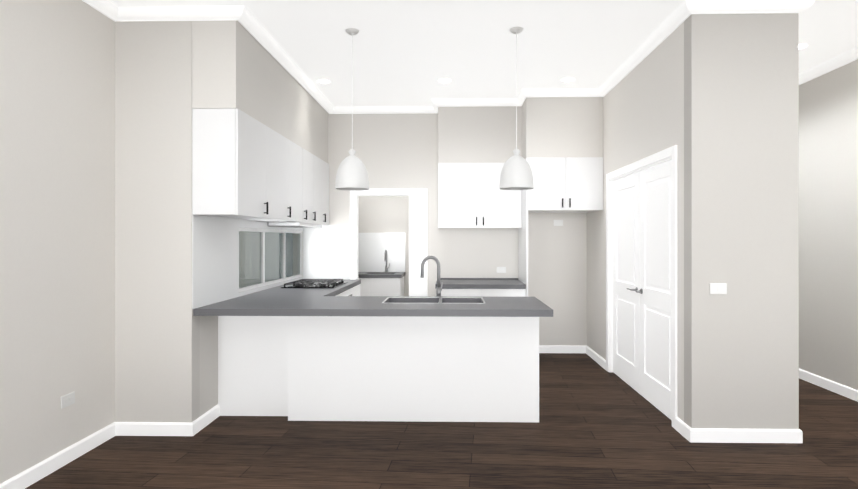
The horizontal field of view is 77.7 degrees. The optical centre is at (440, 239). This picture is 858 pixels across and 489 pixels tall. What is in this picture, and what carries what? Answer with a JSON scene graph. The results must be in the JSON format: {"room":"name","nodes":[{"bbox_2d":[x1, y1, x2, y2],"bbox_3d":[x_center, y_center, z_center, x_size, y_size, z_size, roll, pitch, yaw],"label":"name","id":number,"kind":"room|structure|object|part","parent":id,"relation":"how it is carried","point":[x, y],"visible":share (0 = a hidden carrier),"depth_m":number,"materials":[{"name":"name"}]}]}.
{"room":"kitchen","nodes":[
{"label":"kitchen","id":0,"kind":"room"},
{"bbox_2d":[0,0,114,483],"bbox_3d":[-2.458,-0.117,0.677,0.120,3.030,6.500,0,0,1],"label":"wall","id":1,"kind":"structure","parent":0,"point":[57,200],"depth_m":3.23,"materials":[{"name":"paint"}]},
{"bbox_2d":[61,392,74,408],"bbox_3d":[-2.335,1.009,3.334,0.010,0.075,0.115,0,0,1],"label":"outlet","id":2,"kind":"object","parent":1,"relation":"attached to","point":[68,400],"visible":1,"depth_m":3.33,"materials":[{"name":"plastic"}]},
{"bbox_2d":[82,0,121,20],"bbox_3d":[-2.361,-1.594,0.615,0.075,0.075,6.380,0,0,1],"label":"crown molding","id":3,"kind":"structure","parent":1,"relation":"attached to","point":[108,8],"depth_m":3.64,"materials":[{"name":"paint"}]},
{"bbox_2d":[0,404,219,488],"bbox_3d":[-2.109,1.352,0.819,0.571,0.092,6.800,0,0,1],"label":"baseboard","id":4,"kind":"structure","parent":1,"relation":"attached to","point":[38,471],"depth_m":3.68,"materials":[{"name":"white wood"}]},
{"bbox_2d":[115,21,199,422],"bbox_3d":[-2.052,-0.116,3.859,0.555,3.030,0.120,0,0,1],"label":"wall","id":5,"kind":"structure","parent":0,"point":[157,350],"depth_m":3.80,"materials":[{"name":"paint"}]},
{"bbox_2d":[118,5,229,20],"bbox_3d":[-1.852,-1.593,3.758,0.780,0.075,0.075,0,0,1],"label":"crown molding","id":6,"kind":"structure","parent":5,"relation":"attached to","point":[209,12],"depth_m":3.74,"materials":[{"name":"paint"}]},
{"bbox_2d":[200,228,302,415],"bbox_3d":[-1.784,-0.115,6.263,0.120,3.030,4.700,0,0,1],"label":"wall","id":7,"kind":"structure","parent":0,"point":[208,363],"depth_m":4.07,"materials":[{"name":"paint"}]},
{"bbox_2d":[192,108,267,219],"bbox_3d":[-1.604,-0.553,4.081,0.328,0.755,0.576,0,0,1],"label":"upper cabinet","id":8,"kind":"object","parent":7,"relation":"attached to","point":[230,146],"depth_m":3.80,"materials":[{"name":"white wood"}]},
{"bbox_3d":[-1.453,0.162,5.197,0.583,0.675,2.814,0,0,1],"label":"splashback panel","id":9,"kind":"part","parent":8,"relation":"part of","materials":[{"name":"white paint"}]},
{"bbox_2d":[239,228,301,291],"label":"kitchen window","id":10,"kind":"structure","parent":7,"relation":"in","point":[262,267],"depth_m":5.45,"materials":[{"name":"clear glass"}]},
{"bbox_2d":[358,196,408,295],"bbox_3d":[-0.837,-0.114,8.205,1.690,3.030,0.118,0,0,1],"label":"wall","id":11,"kind":"structure","parent":0,"point":[383,214],"depth_m":8.15,"materials":[{"name":"paint"}]},
{"bbox_2d":[25,353,857,488],"bbox_3d":[0.269,1.449,2.969,6.835,0.100,11.440,0,0,1],"label":"floor","id":12,"kind":"structure","parent":0,"point":[597,426],"depth_m":3.47,"materials":[{"name":"brown wood"}]},
{"bbox_2d":[218,316,283,415],"bbox_3d":[-1.468,0.976,4.426,0.585,0.848,0.440,0,0,1],"label":"base cabinet","id":13,"kind":"object","parent":12,"relation":"on","point":[250,348],"depth_m":4.21,"materials":[{"name":"white wood"}]},
{"bbox_2d":[284,316,379,420],"bbox_3d":[-0.818,0.976,4.372,0.712,0.848,0.559,0,0,1],"label":"base cabinet","id":14,"kind":"object","parent":12,"relation":"on","point":[321,339],"depth_m":4.09,"materials":[{"name":"white wood"}]},
{"bbox_2d":[248,280,359,295],"bbox_3d":[-1.373,0.525,5.634,0.723,0.050,1.937,0,0,1],"label":"countertop","id":15,"kind":"structure","parent":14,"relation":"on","point":[277,291],"depth_m":5.07,"materials":[{"name":"grey stone"}]},
{"bbox_2d":[280,280,347,287],"bbox_3d":[-1.345,0.478,5.744,0.540,0.045,0.720,0,0,1],"label":"cooktop","id":16,"kind":"object","parent":15,"relation":"in","point":[289,283],"depth_m":5.57,"materials":[{"name":"black metal"}]},
{"bbox_2d":[192,296,551,315],"bbox_3d":[-0.481,0.525,4.215,2.568,0.050,0.860,0,0,1],"label":"countertop","id":17,"kind":"structure","parent":14,"relation":"on","point":[239,305],"depth_m":3.88,"materials":[{"name":"grey stone"}]},
{"bbox_2d":[392,300,479,303],"bbox_3d":[-0.054,0.626,4.336,0.796,0.177,0.396,0,0,1],"label":"sink","id":18,"kind":"object","parent":17,"relation":"in","point":[393,301],"depth_m":4.52,"materials":[{"name":"grey metal"}]},
{"bbox_2d":[340,284,355,295],"bbox_3d":[-1.372,0.976,5.744,0.722,0.848,0.720,0,0,1],"label":"base cabinet","id":19,"kind":"object","parent":12,"relation":"on","point":[347,291],"depth_m":5.90,"materials":[{"name":"white wood"}]},
{"bbox_2d":[356,284,359,295],"bbox_3d":[-1.359,0.976,6.353,0.722,0.848,0.498,0,0,1],"label":"base cabinet","id":20,"kind":"object","parent":12,"relation":"on","point":[357,285],"depth_m":6.41,"materials":[{"name":"white wood"}]},
{"bbox_2d":[358,233,404,295],"bbox_3d":[-1.119,0.651,7.840,1.138,1.500,0.620,0,0,1],"label":"sink cabinet","id":21,"kind":"object","parent":12,"relation":"on","point":[381,264],"visible":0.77,"depth_m":8.13,"materials":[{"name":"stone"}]},
{"bbox_2d":[384,250,389,271],"bbox_3d":[-0.812,0.330,7.985,0.082,0.340,0.189,0,0,1],"label":"tap","id":22,"kind":"object","parent":21,"relation":"on","point":[385,254],"depth_m":8.03,"materials":[{"name":"silver metal"}]},
{"bbox_2d":[380,316,439,421],"bbox_3d":[-0.275,0.976,4.360,0.502,0.848,0.559,0,0,1],"label":"base cabinet","id":23,"kind":"object","parent":12,"relation":"on","point":[409,345],"depth_m":4.08,"materials":[{"name":"white wood"}]},
{"bbox_2d":[436,288,483,295],"bbox_3d":[0.209,0.976,6.240,0.485,0.848,0.657,0,0,1],"label":"base cabinet","id":24,"kind":"object","parent":12,"relation":"on","point":[439,291],"depth_m":5.91,"materials":[{"name":"white wood"}]},
{"bbox_2d":[436,280,527,287],"bbox_3d":[0.446,0.525,6.225,1.000,0.050,0.678,0,0,1],"label":"countertop","id":25,"kind":"structure","parent":24,"relation":"on","point":[439,283],"depth_m":5.89,"materials":[{"name":"grey stone"}]},
{"bbox_2d":[440,316,487,421],"bbox_3d":[0.166,0.976,4.351,0.380,0.848,0.559,0,0,1],"label":"base cabinet","id":26,"kind":"object","parent":12,"relation":"on","point":[463,339],"depth_m":4.07,"materials":[{"name":"white wood"}]},
{"bbox_2d":[484,288,527,295],"bbox_3d":[0.699,0.976,6.230,0.495,0.848,0.657,0,0,1],"label":"base cabinet","id":27,"kind":"object","parent":12,"relation":"on","point":[487,291],"depth_m":5.90,"materials":[{"name":"white wood"}]},
{"bbox_2d":[488,316,539,421],"bbox_3d":[0.556,0.976,4.342,0.400,0.848,0.559,0,0,1],"label":"base cabinet","id":28,"kind":"object","parent":12,"relation":"on","point":[513,341],"depth_m":4.06,"materials":[{"name":"white wood"}]},
{"bbox_2d":[328,113,586,345],"bbox_3d":[0.040,-0.115,6.635,3.510,3.030,0.120,0,0,1],"label":"wall","id":29,"kind":"structure","parent":0,"point":[397,151],"depth_m":6.57,"materials":[{"name":"paint"}]},
{"bbox_2d":[300,161,331,227],"bbox_3d":[-1.554,-0.552,6.423,0.328,0.755,0.368,0,0,1],"label":"upper cabinet","id":30,"kind":"object","parent":29,"relation":"attached to","point":[326,166],"depth_m":6.41,"materials":[{"name":"white wood"}]},
{"bbox_2d":[334,106,437,113],"bbox_3d":[-0.670,-1.592,6.552,1.285,0.075,0.075,0,0,1],"label":"crown molding","id":31,"kind":"structure","parent":29,"relation":"attached to","point":[337,109],"depth_m":6.54,"materials":[{"name":"paint"}]},
{"bbox_2d":[350,188,426,295],"bbox_3d":[-0.645,0.388,6.641,0.960,2.025,0.136,0,0,1],"label":"trim","id":32,"kind":"structure","parent":29,"relation":"attached to","point":[421,192],"depth_m":6.58,"materials":[{"name":"white wood"}]},
{"bbox_2d":[409,196,420,295],"bbox_3d":[-0.218,0.410,6.728,0.370,1.969,0.036,0,0,1],"label":"door leaf","id":33,"kind":"structure","parent":29,"relation":"in","point":[414,245],"depth_m":6.71,"materials":[{"name":"white wood"}]},
{"bbox_2d":[440,278,517,279],"bbox_3d":[0.463,0.490,6.561,0.980,0.020,0.006,0,0,1],"label":"backsplash","id":34,"kind":"structure","parent":29,"relation":"attached to","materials":[{"name":"stone"}]},
{"bbox_2d":[438,163,523,227],"bbox_3d":[0.459,-0.515,6.400,0.979,0.760,0.328,0,0,1],"label":"upper cabinet","id":35,"kind":"object","parent":29,"relation":"attached to","point":[470,195],"depth_m":6.24,"materials":[{"name":"white wood"}]},
{"bbox_2d":[497,267,505,272],"bbox_3d":[0.743,0.380,6.553,0.115,0.075,0.010,0,0,1],"label":"outlet","id":36,"kind":"object","parent":29,"relation":"attached to","point":[501,269],"visible":1,"depth_m":6.55,"materials":[{"name":"plastic"}]},
{"bbox_2d":[554,220,562,225],"bbox_3d":[1.443,-0.200,6.538,0.115,0.075,0.010,0,0,1],"label":"outlet","id":37,"kind":"object","parent":29,"relation":"attached to","point":[558,222],"visible":1,"depth_m":6.54,"materials":[{"name":"plastic"}]},
{"bbox_2d":[539,345,584,352],"bbox_3d":[1.373,1.354,6.538,0.780,0.092,0.016,0,0,1],"label":"baseboard","id":38,"kind":"structure","parent":29,"relation":"attached to","point":[542,348],"depth_m":6.53,"materials":[{"name":"white wood"}]},
{"bbox_2d":[524,157,602,215],"bbox_3d":[1.374,-0.607,6.186,0.818,0.575,0.718,0,0,1],"label":"upper cabinet","id":39,"kind":"object","parent":29,"relation":"attached to","point":[561,184],"depth_m":5.83,"materials":[{"name":"white wood"}]},
{"bbox_2d":[110,0,857,105],"bbox_3d":[0.269,-1.681,2.970,6.835,0.100,11.440,0,0,1],"label":"ceiling","id":40,"kind":"structure","parent":0,"point":[409,52],"depth_m":4.37,"materials":[{"name":"paint"}]},
{"bbox_2d":[192,20,327,162],"bbox_3d":[-1.586,-1.281,5.199,0.316,0.698,2.818,0,0,1],"label":"wall","id":41,"kind":"structure","parent":40,"relation":"attached to","point":[236,64],"depth_m":4.06,"materials":[{"name":"paint"}]},
{"bbox_2d":[252,127,291,223],"bbox_3d":[-1.591,-0.553,4.674,0.328,0.755,0.610,0,0,1],"label":"upper cabinet","id":42,"kind":"object","parent":41,"relation":"attached to","point":[279,147],"depth_m":4.73,"materials":[{"name":"white wood"}]},
{"bbox_2d":[230,5,333,113],"bbox_3d":[-1.380,-1.593,5.157,0.075,0.075,2.895,0,0,1],"label":"crown molding","id":43,"kind":"structure","parent":41,"relation":"attached to","point":[240,13],"depth_m":4.48,"materials":[{"name":"paint"}]},
{"bbox_2d":[276,142,303,223],"bbox_3d":[-1.580,-0.553,5.204,0.328,0.755,0.450,0,0,1],"label":"upper cabinet","id":44,"kind":"object","parent":41,"relation":"attached to","point":[297,151],"depth_m":5.28,"materials":[{"name":"white wood"}]},
{"bbox_2d":[268,222,321,227],"bbox_3d":[-1.554,-0.149,5.749,0.320,0.039,0.880,0,0,1],"label":"range hood","id":45,"kind":"object","parent":44,"relation":"attached to","point":[270,224],"depth_m":5.50,"materials":[{"name":"metal"}]},
{"bbox_2d":[304,149,315,223],"bbox_3d":[-1.571,-0.552,5.649,0.328,0.755,0.440,0,0,1],"label":"upper cabinet","id":46,"kind":"object","parent":41,"relation":"attached to","point":[309,159],"depth_m":5.69,"materials":[{"name":"white wood"}]},
{"bbox_2d":[316,156,323,223],"bbox_3d":[-1.562,-0.552,6.054,0.328,0.755,0.370,0,0,1],"label":"upper cabinet","id":47,"kind":"object","parent":41,"relation":"attached to","point":[319,163],"depth_m":6.12,"materials":[{"name":"white wood"}]},
{"bbox_2d":[318,80,329,83],"bbox_3d":[-1.210,-1.627,5.502,0.132,0.004,0.132,0,0,1],"label":"recessed light","id":48,"kind":"object","parent":40,"relation":"in","point":[324,81],"visible":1,"depth_m":5.50,"materials":[{"name":"white"}]},
{"bbox_2d":[335,28,368,190],"bbox_3d":[-0.693,-1.010,4.160,0.262,1.239,0.262,0,0,1],"label":"pendant light","id":49,"kind":"object","parent":40,"relation":"hanging from","point":[352,174],"visible":1,"depth_m":4.08,"materials":[{"name":"plastic"}]},
{"bbox_2d":[430,98,513,107],"bbox_3d":[0.423,-1.592,6.200,1.065,0.075,0.075,0,0,1],"label":"crown molding","id":50,"kind":"structure","parent":40,"relation":"attached to","point":[448,102],"depth_m":6.18,"materials":[{"name":"paint"}]},
{"bbox_2d":[438,106,521,162],"bbox_3d":[0.460,-1.263,6.404,0.980,0.733,0.320,0,0,1],"label":"bulkhead","id":51,"kind":"object","parent":40,"relation":"attached to","point":[476,134],"visible":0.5,"depth_m":6.25,"materials":[{"name":"paint"}]},
{"bbox_2d":[500,26,533,189],"bbox_3d":[0.587,-1.010,4.133,0.262,1.239,0.262,0,0,1],"label":"pendant light","id":52,"kind":"object","parent":40,"relation":"hanging from","point":[516,173],"visible":1,"depth_m":4.05,"materials":[{"name":"plastic"}]},
{"bbox_2d":[514,97,523,105],"bbox_3d":[0.914,-1.592,5.997,0.075,0.075,0.300,0,0,1],"label":"crown molding","id":53,"kind":"structure","parent":40,"relation":"attached to","point":[519,102],"depth_m":6.16,"materials":[{"name":"paint"}]},
{"bbox_2d":[522,97,602,158],"bbox_3d":[1.365,-1.263,6.190,0.838,0.733,0.710,0,0,1],"label":"bulkhead","id":54,"kind":"object","parent":40,"relation":"attached to","point":[562,126],"visible":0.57,"depth_m":5.84,"materials":[{"name":"paint"}]},
{"bbox_2d":[561,78,573,81],"bbox_3d":[1.300,-1.627,5.448,0.132,0.004,0.132,0,0,1],"label":"recessed light","id":55,"kind":"object","parent":40,"relation":"in","point":[567,80],"visible":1,"depth_m":5.46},
{"bbox_2d":[799,44,807,48],"bbox_3d":[3.030,-1.628,4.511,0.132,0.004,0.132,0,0,1],"label":"recessed light","id":56,"kind":"object","parent":40,"relation":"in","point":[801,46],"visible":0.5,"depth_m":4.49,"materials":[{"name":"white"}]},
{"bbox_2d":[587,13,798,428],"bbox_3d":[2.129,-0.115,5.160,0.730,3.030,2.980,0,0,1],"label":"wall","id":57,"kind":"structure","parent":0,"point":[741,190],"depth_m":3.67,"materials":[{"name":"paint"}]},
{"bbox_2d":[518,88,597,99],"bbox_3d":[1.271,-1.592,5.792,0.800,0.075,0.075,0,0,1],"label":"crown molding","id":58,"kind":"structure","parent":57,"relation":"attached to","point":[532,92],"depth_m":5.77,"materials":[{"name":"paint"}]},
{"bbox_2d":[585,346,605,369],"bbox_3d":[1.776,1.354,6.103,0.016,0.092,0.868,0,0,1],"label":"baseboard","id":59,"kind":"structure","parent":57,"relation":"attached to","point":[595,357],"depth_m":6.09,"materials":[{"name":"white wood"}]},
{"bbox_2d":[613,172,639,393],"bbox_3d":[1.783,0.394,5.186,0.094,1.999,0.794,0,0,1],"label":"closet door","id":60,"kind":"structure","parent":57,"relation":"in","point":[626,279],"depth_m":5.14,"materials":[{"name":"white wood"}]},
{"bbox_2d":[606,145,676,428],"bbox_3d":[1.808,0.355,4.787,0.136,2.090,1.760,0,0,1],"label":"trim","id":61,"kind":"structure","parent":57,"relation":"attached to","point":[655,159],"depth_m":4.38,"materials":[{"name":"white wood"}]},
{"bbox_2d":[594,0,697,96],"bbox_3d":[1.717,-1.593,4.712,0.075,0.075,2.215,0,0,1],"label":"crown molding","id":62,"kind":"structure","parent":57,"relation":"attached to","point":[683,11],"depth_m":4.28,"materials":[{"name":"paint"}]},
{"bbox_2d":[636,160,671,419],"bbox_3d":[1.766,0.394,4.389,0.094,1.999,0.794,0,0,1],"label":"closet door","id":63,"kind":"structure","parent":57,"relation":"in","point":[655,291],"depth_m":4.40,"materials":[{"name":"white wood"}]},
{"bbox_2d":[710,283,726,293],"bbox_3d":[1.912,0.342,3.668,0.115,0.075,0.010,0,0,1],"label":"light switch","id":64,"kind":"object","parent":57,"relation":"attached to","point":[718,288],"visible":1,"depth_m":3.67,"materials":[{"name":"plastic"}]},
{"bbox_2d":[687,426,798,442],"bbox_3d":[2.076,1.353,3.662,0.720,0.092,0.016,0,0,1],"label":"baseboard","id":65,"kind":"structure","parent":57,"relation":"attached to","point":[706,435],"depth_m":3.66,"materials":[{"name":"white wood"}]},
{"bbox_2d":[694,0,805,13],"bbox_3d":[2.091,-1.593,3.633,0.690,0.075,0.075,0,0,1],"label":"crown molding","id":66,"kind":"structure","parent":57,"relation":"attached to","point":[704,6],"depth_m":3.62,"materials":[{"name":"paint"}]},
{"bbox_2d":[799,429,802,442],"bbox_3d":[2.522,1.354,6.083,0.016,0.092,4.876,0,0,1],"label":"baseboard","id":67,"kind":"structure","parent":57,"relation":"attached to","point":[800,431],"depth_m":3.65,"materials":[{"name":"white wood"}]},
{"bbox_2d":[798,0,814,13],"bbox_3d":[2.550,-1.592,6.055,0.075,0.075,4.935,0,0,1],"label":"crown molding","id":68,"kind":"structure","parent":57,"relation":"attached to","point":[809,3],"depth_m":3.60,"materials":[{"name":"paint"}]},
{"bbox_2d":[799,59,857,389],"bbox_3d":[3.626,-0.116,2.898,0.120,3.030,11.200,0,0,1],"label":"wall","id":69,"kind":"structure","parent":0,"point":[828,225],"depth_m":4.94,"materials":[{"name":"paint"}]},
{"bbox_2d":[799,369,857,401],"bbox_3d":[3.558,1.353,2.899,0.016,0.092,11.200,0,0,1],"label":"baseboard","id":70,"kind":"structure","parent":69,"relation":"attached to","point":[843,390],"depth_m":4.92,"materials":[{"name":"white wood"}]},
{"bbox_2d":[799,46,857,84],"bbox_3d":[3.529,-1.594,2.900,0.075,0.075,11.200,0,0,1],"label":"crown molding","id":71,"kind":"structure","parent":69,"relation":"attached to","point":[851,55],"depth_m":4.87,"materials":[{"name":"paint"}]}
]}

